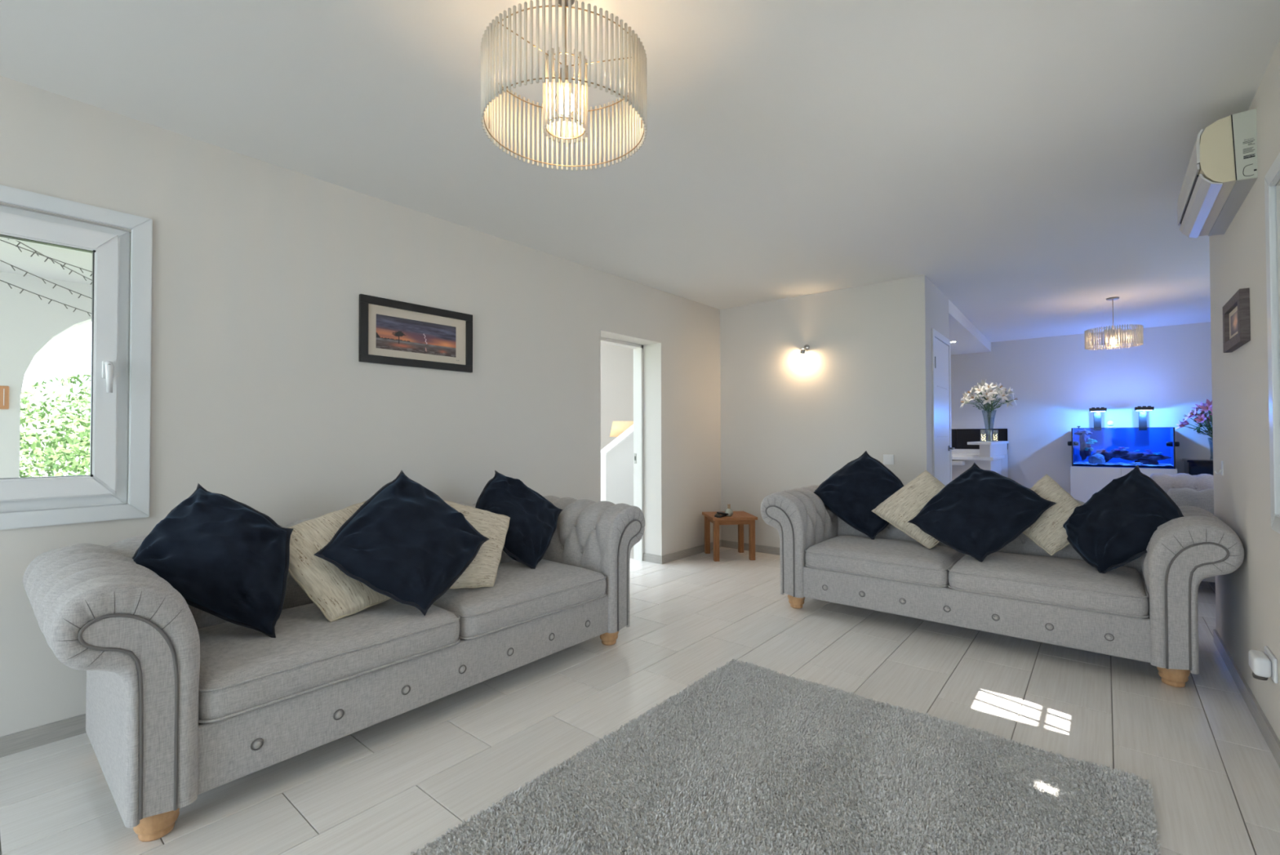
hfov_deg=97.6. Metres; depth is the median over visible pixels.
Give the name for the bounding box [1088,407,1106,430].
light
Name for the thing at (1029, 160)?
ceiling
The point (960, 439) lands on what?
backsplash
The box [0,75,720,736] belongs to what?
wall
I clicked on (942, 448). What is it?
door
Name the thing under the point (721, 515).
remote control
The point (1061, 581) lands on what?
seat cushion
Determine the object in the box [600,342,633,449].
wall
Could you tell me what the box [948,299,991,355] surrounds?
ceiling
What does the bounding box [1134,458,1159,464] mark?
rock
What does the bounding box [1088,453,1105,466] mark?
rock
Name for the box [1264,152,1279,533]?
window
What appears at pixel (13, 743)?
baseboard
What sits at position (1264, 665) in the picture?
plug
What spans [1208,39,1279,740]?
wall
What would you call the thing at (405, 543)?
cushion
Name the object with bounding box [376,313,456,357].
print
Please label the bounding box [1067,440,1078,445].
pump
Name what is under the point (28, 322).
wall
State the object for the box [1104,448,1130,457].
rock
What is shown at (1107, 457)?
rock
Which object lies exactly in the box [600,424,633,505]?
wall
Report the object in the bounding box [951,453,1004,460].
countertop
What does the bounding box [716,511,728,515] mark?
remote control
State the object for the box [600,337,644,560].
trim
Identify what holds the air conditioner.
attached to the wall at (1247, 598)
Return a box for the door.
[931,328,955,485]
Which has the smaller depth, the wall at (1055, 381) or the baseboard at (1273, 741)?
the baseboard at (1273, 741)
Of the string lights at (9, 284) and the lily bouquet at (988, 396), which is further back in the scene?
the lily bouquet at (988, 396)
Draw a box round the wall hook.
[1214,460,1223,475]
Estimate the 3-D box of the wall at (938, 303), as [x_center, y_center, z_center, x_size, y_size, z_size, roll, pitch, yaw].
[2.665,-0.014,5.093,0.100,2.500,1.063,-1,-1,38]
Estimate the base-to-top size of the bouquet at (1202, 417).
0.696 m
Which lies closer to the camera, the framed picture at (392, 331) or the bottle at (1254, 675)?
the bottle at (1254, 675)
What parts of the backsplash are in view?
panel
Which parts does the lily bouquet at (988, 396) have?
flower, flower, flower, flower, flower, flower, flower, flower, flower, flower, flower, flower, flower, flower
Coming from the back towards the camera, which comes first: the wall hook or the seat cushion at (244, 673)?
the wall hook
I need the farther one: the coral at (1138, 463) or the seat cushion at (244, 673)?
the coral at (1138, 463)
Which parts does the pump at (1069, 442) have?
motor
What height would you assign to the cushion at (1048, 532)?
0.442 m
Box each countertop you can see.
[951,448,979,454]
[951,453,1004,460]
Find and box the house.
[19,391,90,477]
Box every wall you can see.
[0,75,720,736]
[0,271,92,478]
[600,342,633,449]
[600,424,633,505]
[720,275,929,547]
[928,278,949,475]
[951,321,1213,493]
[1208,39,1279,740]
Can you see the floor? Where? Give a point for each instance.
(394, 785)
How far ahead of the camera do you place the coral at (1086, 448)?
7.04 m
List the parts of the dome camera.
globe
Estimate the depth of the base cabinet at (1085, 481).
6.89 m
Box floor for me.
[0,546,1279,854]
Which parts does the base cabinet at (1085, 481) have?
door, door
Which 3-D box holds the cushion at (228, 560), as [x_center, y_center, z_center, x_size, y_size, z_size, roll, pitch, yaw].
[-1.559,0.484,2.071,0.533,0.541,0.314,0,-1,-3]
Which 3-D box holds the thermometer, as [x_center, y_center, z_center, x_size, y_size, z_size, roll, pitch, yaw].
[-4.501,-0.212,3.962,0.019,0.165,0.050,-1,-1,40]
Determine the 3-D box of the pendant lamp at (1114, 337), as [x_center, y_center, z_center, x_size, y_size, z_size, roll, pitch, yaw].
[4.619,-1.026,5.468,0.438,0.475,0.438,-1,-1,40]
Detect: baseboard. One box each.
[0,539,721,757]
[721,539,780,555]
[1213,628,1279,767]
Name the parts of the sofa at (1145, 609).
arm panel, arm, rail, backrest, arm, arm panel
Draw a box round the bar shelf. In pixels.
[967,440,1008,444]
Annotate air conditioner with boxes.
[1177,108,1257,238]
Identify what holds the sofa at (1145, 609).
on the floor
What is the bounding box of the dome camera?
[1106,420,1115,428]
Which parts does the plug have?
socket plate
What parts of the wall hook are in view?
plate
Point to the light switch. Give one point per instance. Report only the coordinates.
(887, 459)
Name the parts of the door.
architrave, architrave, architrave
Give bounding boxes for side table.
[702,511,757,561]
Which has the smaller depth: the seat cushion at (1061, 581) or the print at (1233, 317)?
the print at (1233, 317)
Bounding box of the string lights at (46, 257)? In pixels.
[44,257,92,284]
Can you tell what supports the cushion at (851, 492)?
on the sofa at (1145, 609)
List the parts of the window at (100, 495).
sash, sash, frame, frame, casing, casing, sash, handle, handle lever, frame, casing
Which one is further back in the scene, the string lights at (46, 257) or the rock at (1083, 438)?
the rock at (1083, 438)
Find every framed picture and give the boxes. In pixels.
[358,293,472,372]
[1222,287,1250,352]
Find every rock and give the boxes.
[1074,430,1092,435]
[1079,428,1091,460]
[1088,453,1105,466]
[1091,448,1112,462]
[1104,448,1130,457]
[1120,451,1146,460]
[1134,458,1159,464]
[1139,453,1171,461]
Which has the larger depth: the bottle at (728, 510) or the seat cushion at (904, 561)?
the bottle at (728, 510)
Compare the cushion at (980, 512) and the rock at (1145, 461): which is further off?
the rock at (1145, 461)
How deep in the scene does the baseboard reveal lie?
5.15 m
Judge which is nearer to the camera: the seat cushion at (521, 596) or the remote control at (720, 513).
the seat cushion at (521, 596)
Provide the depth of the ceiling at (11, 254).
3.76 m
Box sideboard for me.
[1182,457,1213,475]
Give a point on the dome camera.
(1110, 424)
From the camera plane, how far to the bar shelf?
6.81 m
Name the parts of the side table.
leg, leg, leg, leg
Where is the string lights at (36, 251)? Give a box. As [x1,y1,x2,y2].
[15,240,44,255]
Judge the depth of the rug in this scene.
1.81 m
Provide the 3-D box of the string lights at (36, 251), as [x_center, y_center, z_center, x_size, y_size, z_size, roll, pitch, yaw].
[-3.542,-1.026,3.234,0.031,0.036,0.263,0,-1,-23]
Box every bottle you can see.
[724,503,733,515]
[1252,671,1268,679]
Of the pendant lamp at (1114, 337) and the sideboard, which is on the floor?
the sideboard
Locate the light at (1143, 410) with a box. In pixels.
[1133,405,1154,430]
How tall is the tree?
4.683 m
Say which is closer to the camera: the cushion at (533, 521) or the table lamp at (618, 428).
the cushion at (533, 521)
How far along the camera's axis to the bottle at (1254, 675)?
2.08 m
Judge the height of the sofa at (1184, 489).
0.778 m
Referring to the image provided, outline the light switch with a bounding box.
[883,454,893,464]
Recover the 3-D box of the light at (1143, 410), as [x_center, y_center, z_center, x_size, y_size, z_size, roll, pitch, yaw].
[6.099,-0.110,6.776,0.170,0.289,0.255,-1,-1,40]
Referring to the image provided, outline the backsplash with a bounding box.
[951,428,1008,448]
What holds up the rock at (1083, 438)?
in the aquarium
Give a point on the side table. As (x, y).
(740, 517)
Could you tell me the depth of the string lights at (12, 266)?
3.61 m
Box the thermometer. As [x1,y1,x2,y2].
[0,385,8,408]
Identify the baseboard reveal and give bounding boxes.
[643,552,662,564]
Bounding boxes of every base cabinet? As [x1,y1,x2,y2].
[951,440,1008,480]
[1070,465,1177,502]
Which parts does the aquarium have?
pane, pane, pane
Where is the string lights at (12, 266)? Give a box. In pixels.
[0,259,91,298]
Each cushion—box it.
[132,483,293,637]
[197,598,459,723]
[287,500,391,622]
[313,470,488,615]
[432,559,606,639]
[444,500,510,588]
[475,470,562,568]
[804,535,963,587]
[813,450,903,539]
[871,470,945,548]
[907,462,1056,561]
[948,551,1149,617]
[1022,474,1081,555]
[1062,464,1184,573]
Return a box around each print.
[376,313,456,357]
[1230,310,1237,335]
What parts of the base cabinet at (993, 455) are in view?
open drawer, panel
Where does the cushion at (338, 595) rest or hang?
on the sofa at (184, 701)
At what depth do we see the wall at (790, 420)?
5.23 m
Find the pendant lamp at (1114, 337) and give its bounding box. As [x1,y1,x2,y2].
[1084,297,1143,350]
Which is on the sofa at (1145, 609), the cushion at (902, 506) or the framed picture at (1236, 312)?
the cushion at (902, 506)
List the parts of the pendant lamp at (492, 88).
bulb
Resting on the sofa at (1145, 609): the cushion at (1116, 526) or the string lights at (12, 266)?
the cushion at (1116, 526)
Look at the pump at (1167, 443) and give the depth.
6.52 m
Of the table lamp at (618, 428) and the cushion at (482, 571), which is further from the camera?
the table lamp at (618, 428)
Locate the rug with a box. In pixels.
[410,657,1161,854]
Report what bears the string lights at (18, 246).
hanging from the ceiling at (11, 254)
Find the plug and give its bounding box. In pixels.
[1248,645,1277,683]
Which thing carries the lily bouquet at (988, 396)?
in the vase
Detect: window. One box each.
[0,184,152,529]
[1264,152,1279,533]
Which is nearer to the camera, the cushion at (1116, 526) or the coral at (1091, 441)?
the cushion at (1116, 526)
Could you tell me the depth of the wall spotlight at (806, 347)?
5.28 m
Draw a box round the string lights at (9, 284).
[0,280,91,316]
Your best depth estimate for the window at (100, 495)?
2.28 m
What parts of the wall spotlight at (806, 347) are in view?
wall plate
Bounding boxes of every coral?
[1084,447,1093,450]
[1085,439,1097,444]
[1132,462,1142,465]
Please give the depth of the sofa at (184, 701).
1.90 m
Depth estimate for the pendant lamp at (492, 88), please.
1.61 m
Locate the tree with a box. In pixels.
[68,385,90,419]
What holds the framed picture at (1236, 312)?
attached to the wall at (1247, 598)
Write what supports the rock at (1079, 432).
in the aquarium
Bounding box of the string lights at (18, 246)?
[0,239,92,275]
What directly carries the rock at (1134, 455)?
on the rock at (1145, 461)
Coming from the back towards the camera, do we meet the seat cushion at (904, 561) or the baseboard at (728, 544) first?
the baseboard at (728, 544)
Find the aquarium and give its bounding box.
[1071,426,1175,468]
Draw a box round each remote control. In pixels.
[715,514,726,517]
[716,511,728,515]
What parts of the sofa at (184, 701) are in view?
arm, arm panel, backrest, rail, arm, arm panel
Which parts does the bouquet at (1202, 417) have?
flower, flower, flower, flower, flower, flower, flower, flower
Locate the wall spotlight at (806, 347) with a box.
[800,344,809,355]
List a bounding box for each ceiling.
[0,0,1279,342]
[0,237,92,284]
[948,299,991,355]
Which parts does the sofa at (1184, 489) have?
arm, arm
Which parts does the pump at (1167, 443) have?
motor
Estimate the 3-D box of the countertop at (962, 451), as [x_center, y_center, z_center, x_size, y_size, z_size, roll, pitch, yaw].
[4.040,0.803,8.476,2.130,0.958,0.618,-1,-1,40]
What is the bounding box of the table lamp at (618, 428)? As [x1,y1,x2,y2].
[609,421,633,436]
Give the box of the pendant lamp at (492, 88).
[480,0,647,170]
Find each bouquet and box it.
[960,379,1017,440]
[1175,398,1213,438]
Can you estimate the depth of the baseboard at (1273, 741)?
2.35 m
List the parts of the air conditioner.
panel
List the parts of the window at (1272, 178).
casing, casing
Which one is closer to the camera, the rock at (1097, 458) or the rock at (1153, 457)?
the rock at (1153, 457)
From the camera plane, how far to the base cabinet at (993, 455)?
6.91 m
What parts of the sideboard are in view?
door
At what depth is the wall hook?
2.90 m
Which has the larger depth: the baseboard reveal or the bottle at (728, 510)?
the bottle at (728, 510)
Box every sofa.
[22,495,644,841]
[760,484,1244,687]
[1149,472,1215,582]
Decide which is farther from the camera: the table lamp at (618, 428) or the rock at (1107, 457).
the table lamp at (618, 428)
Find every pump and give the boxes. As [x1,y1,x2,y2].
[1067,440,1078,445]
[1165,441,1179,446]

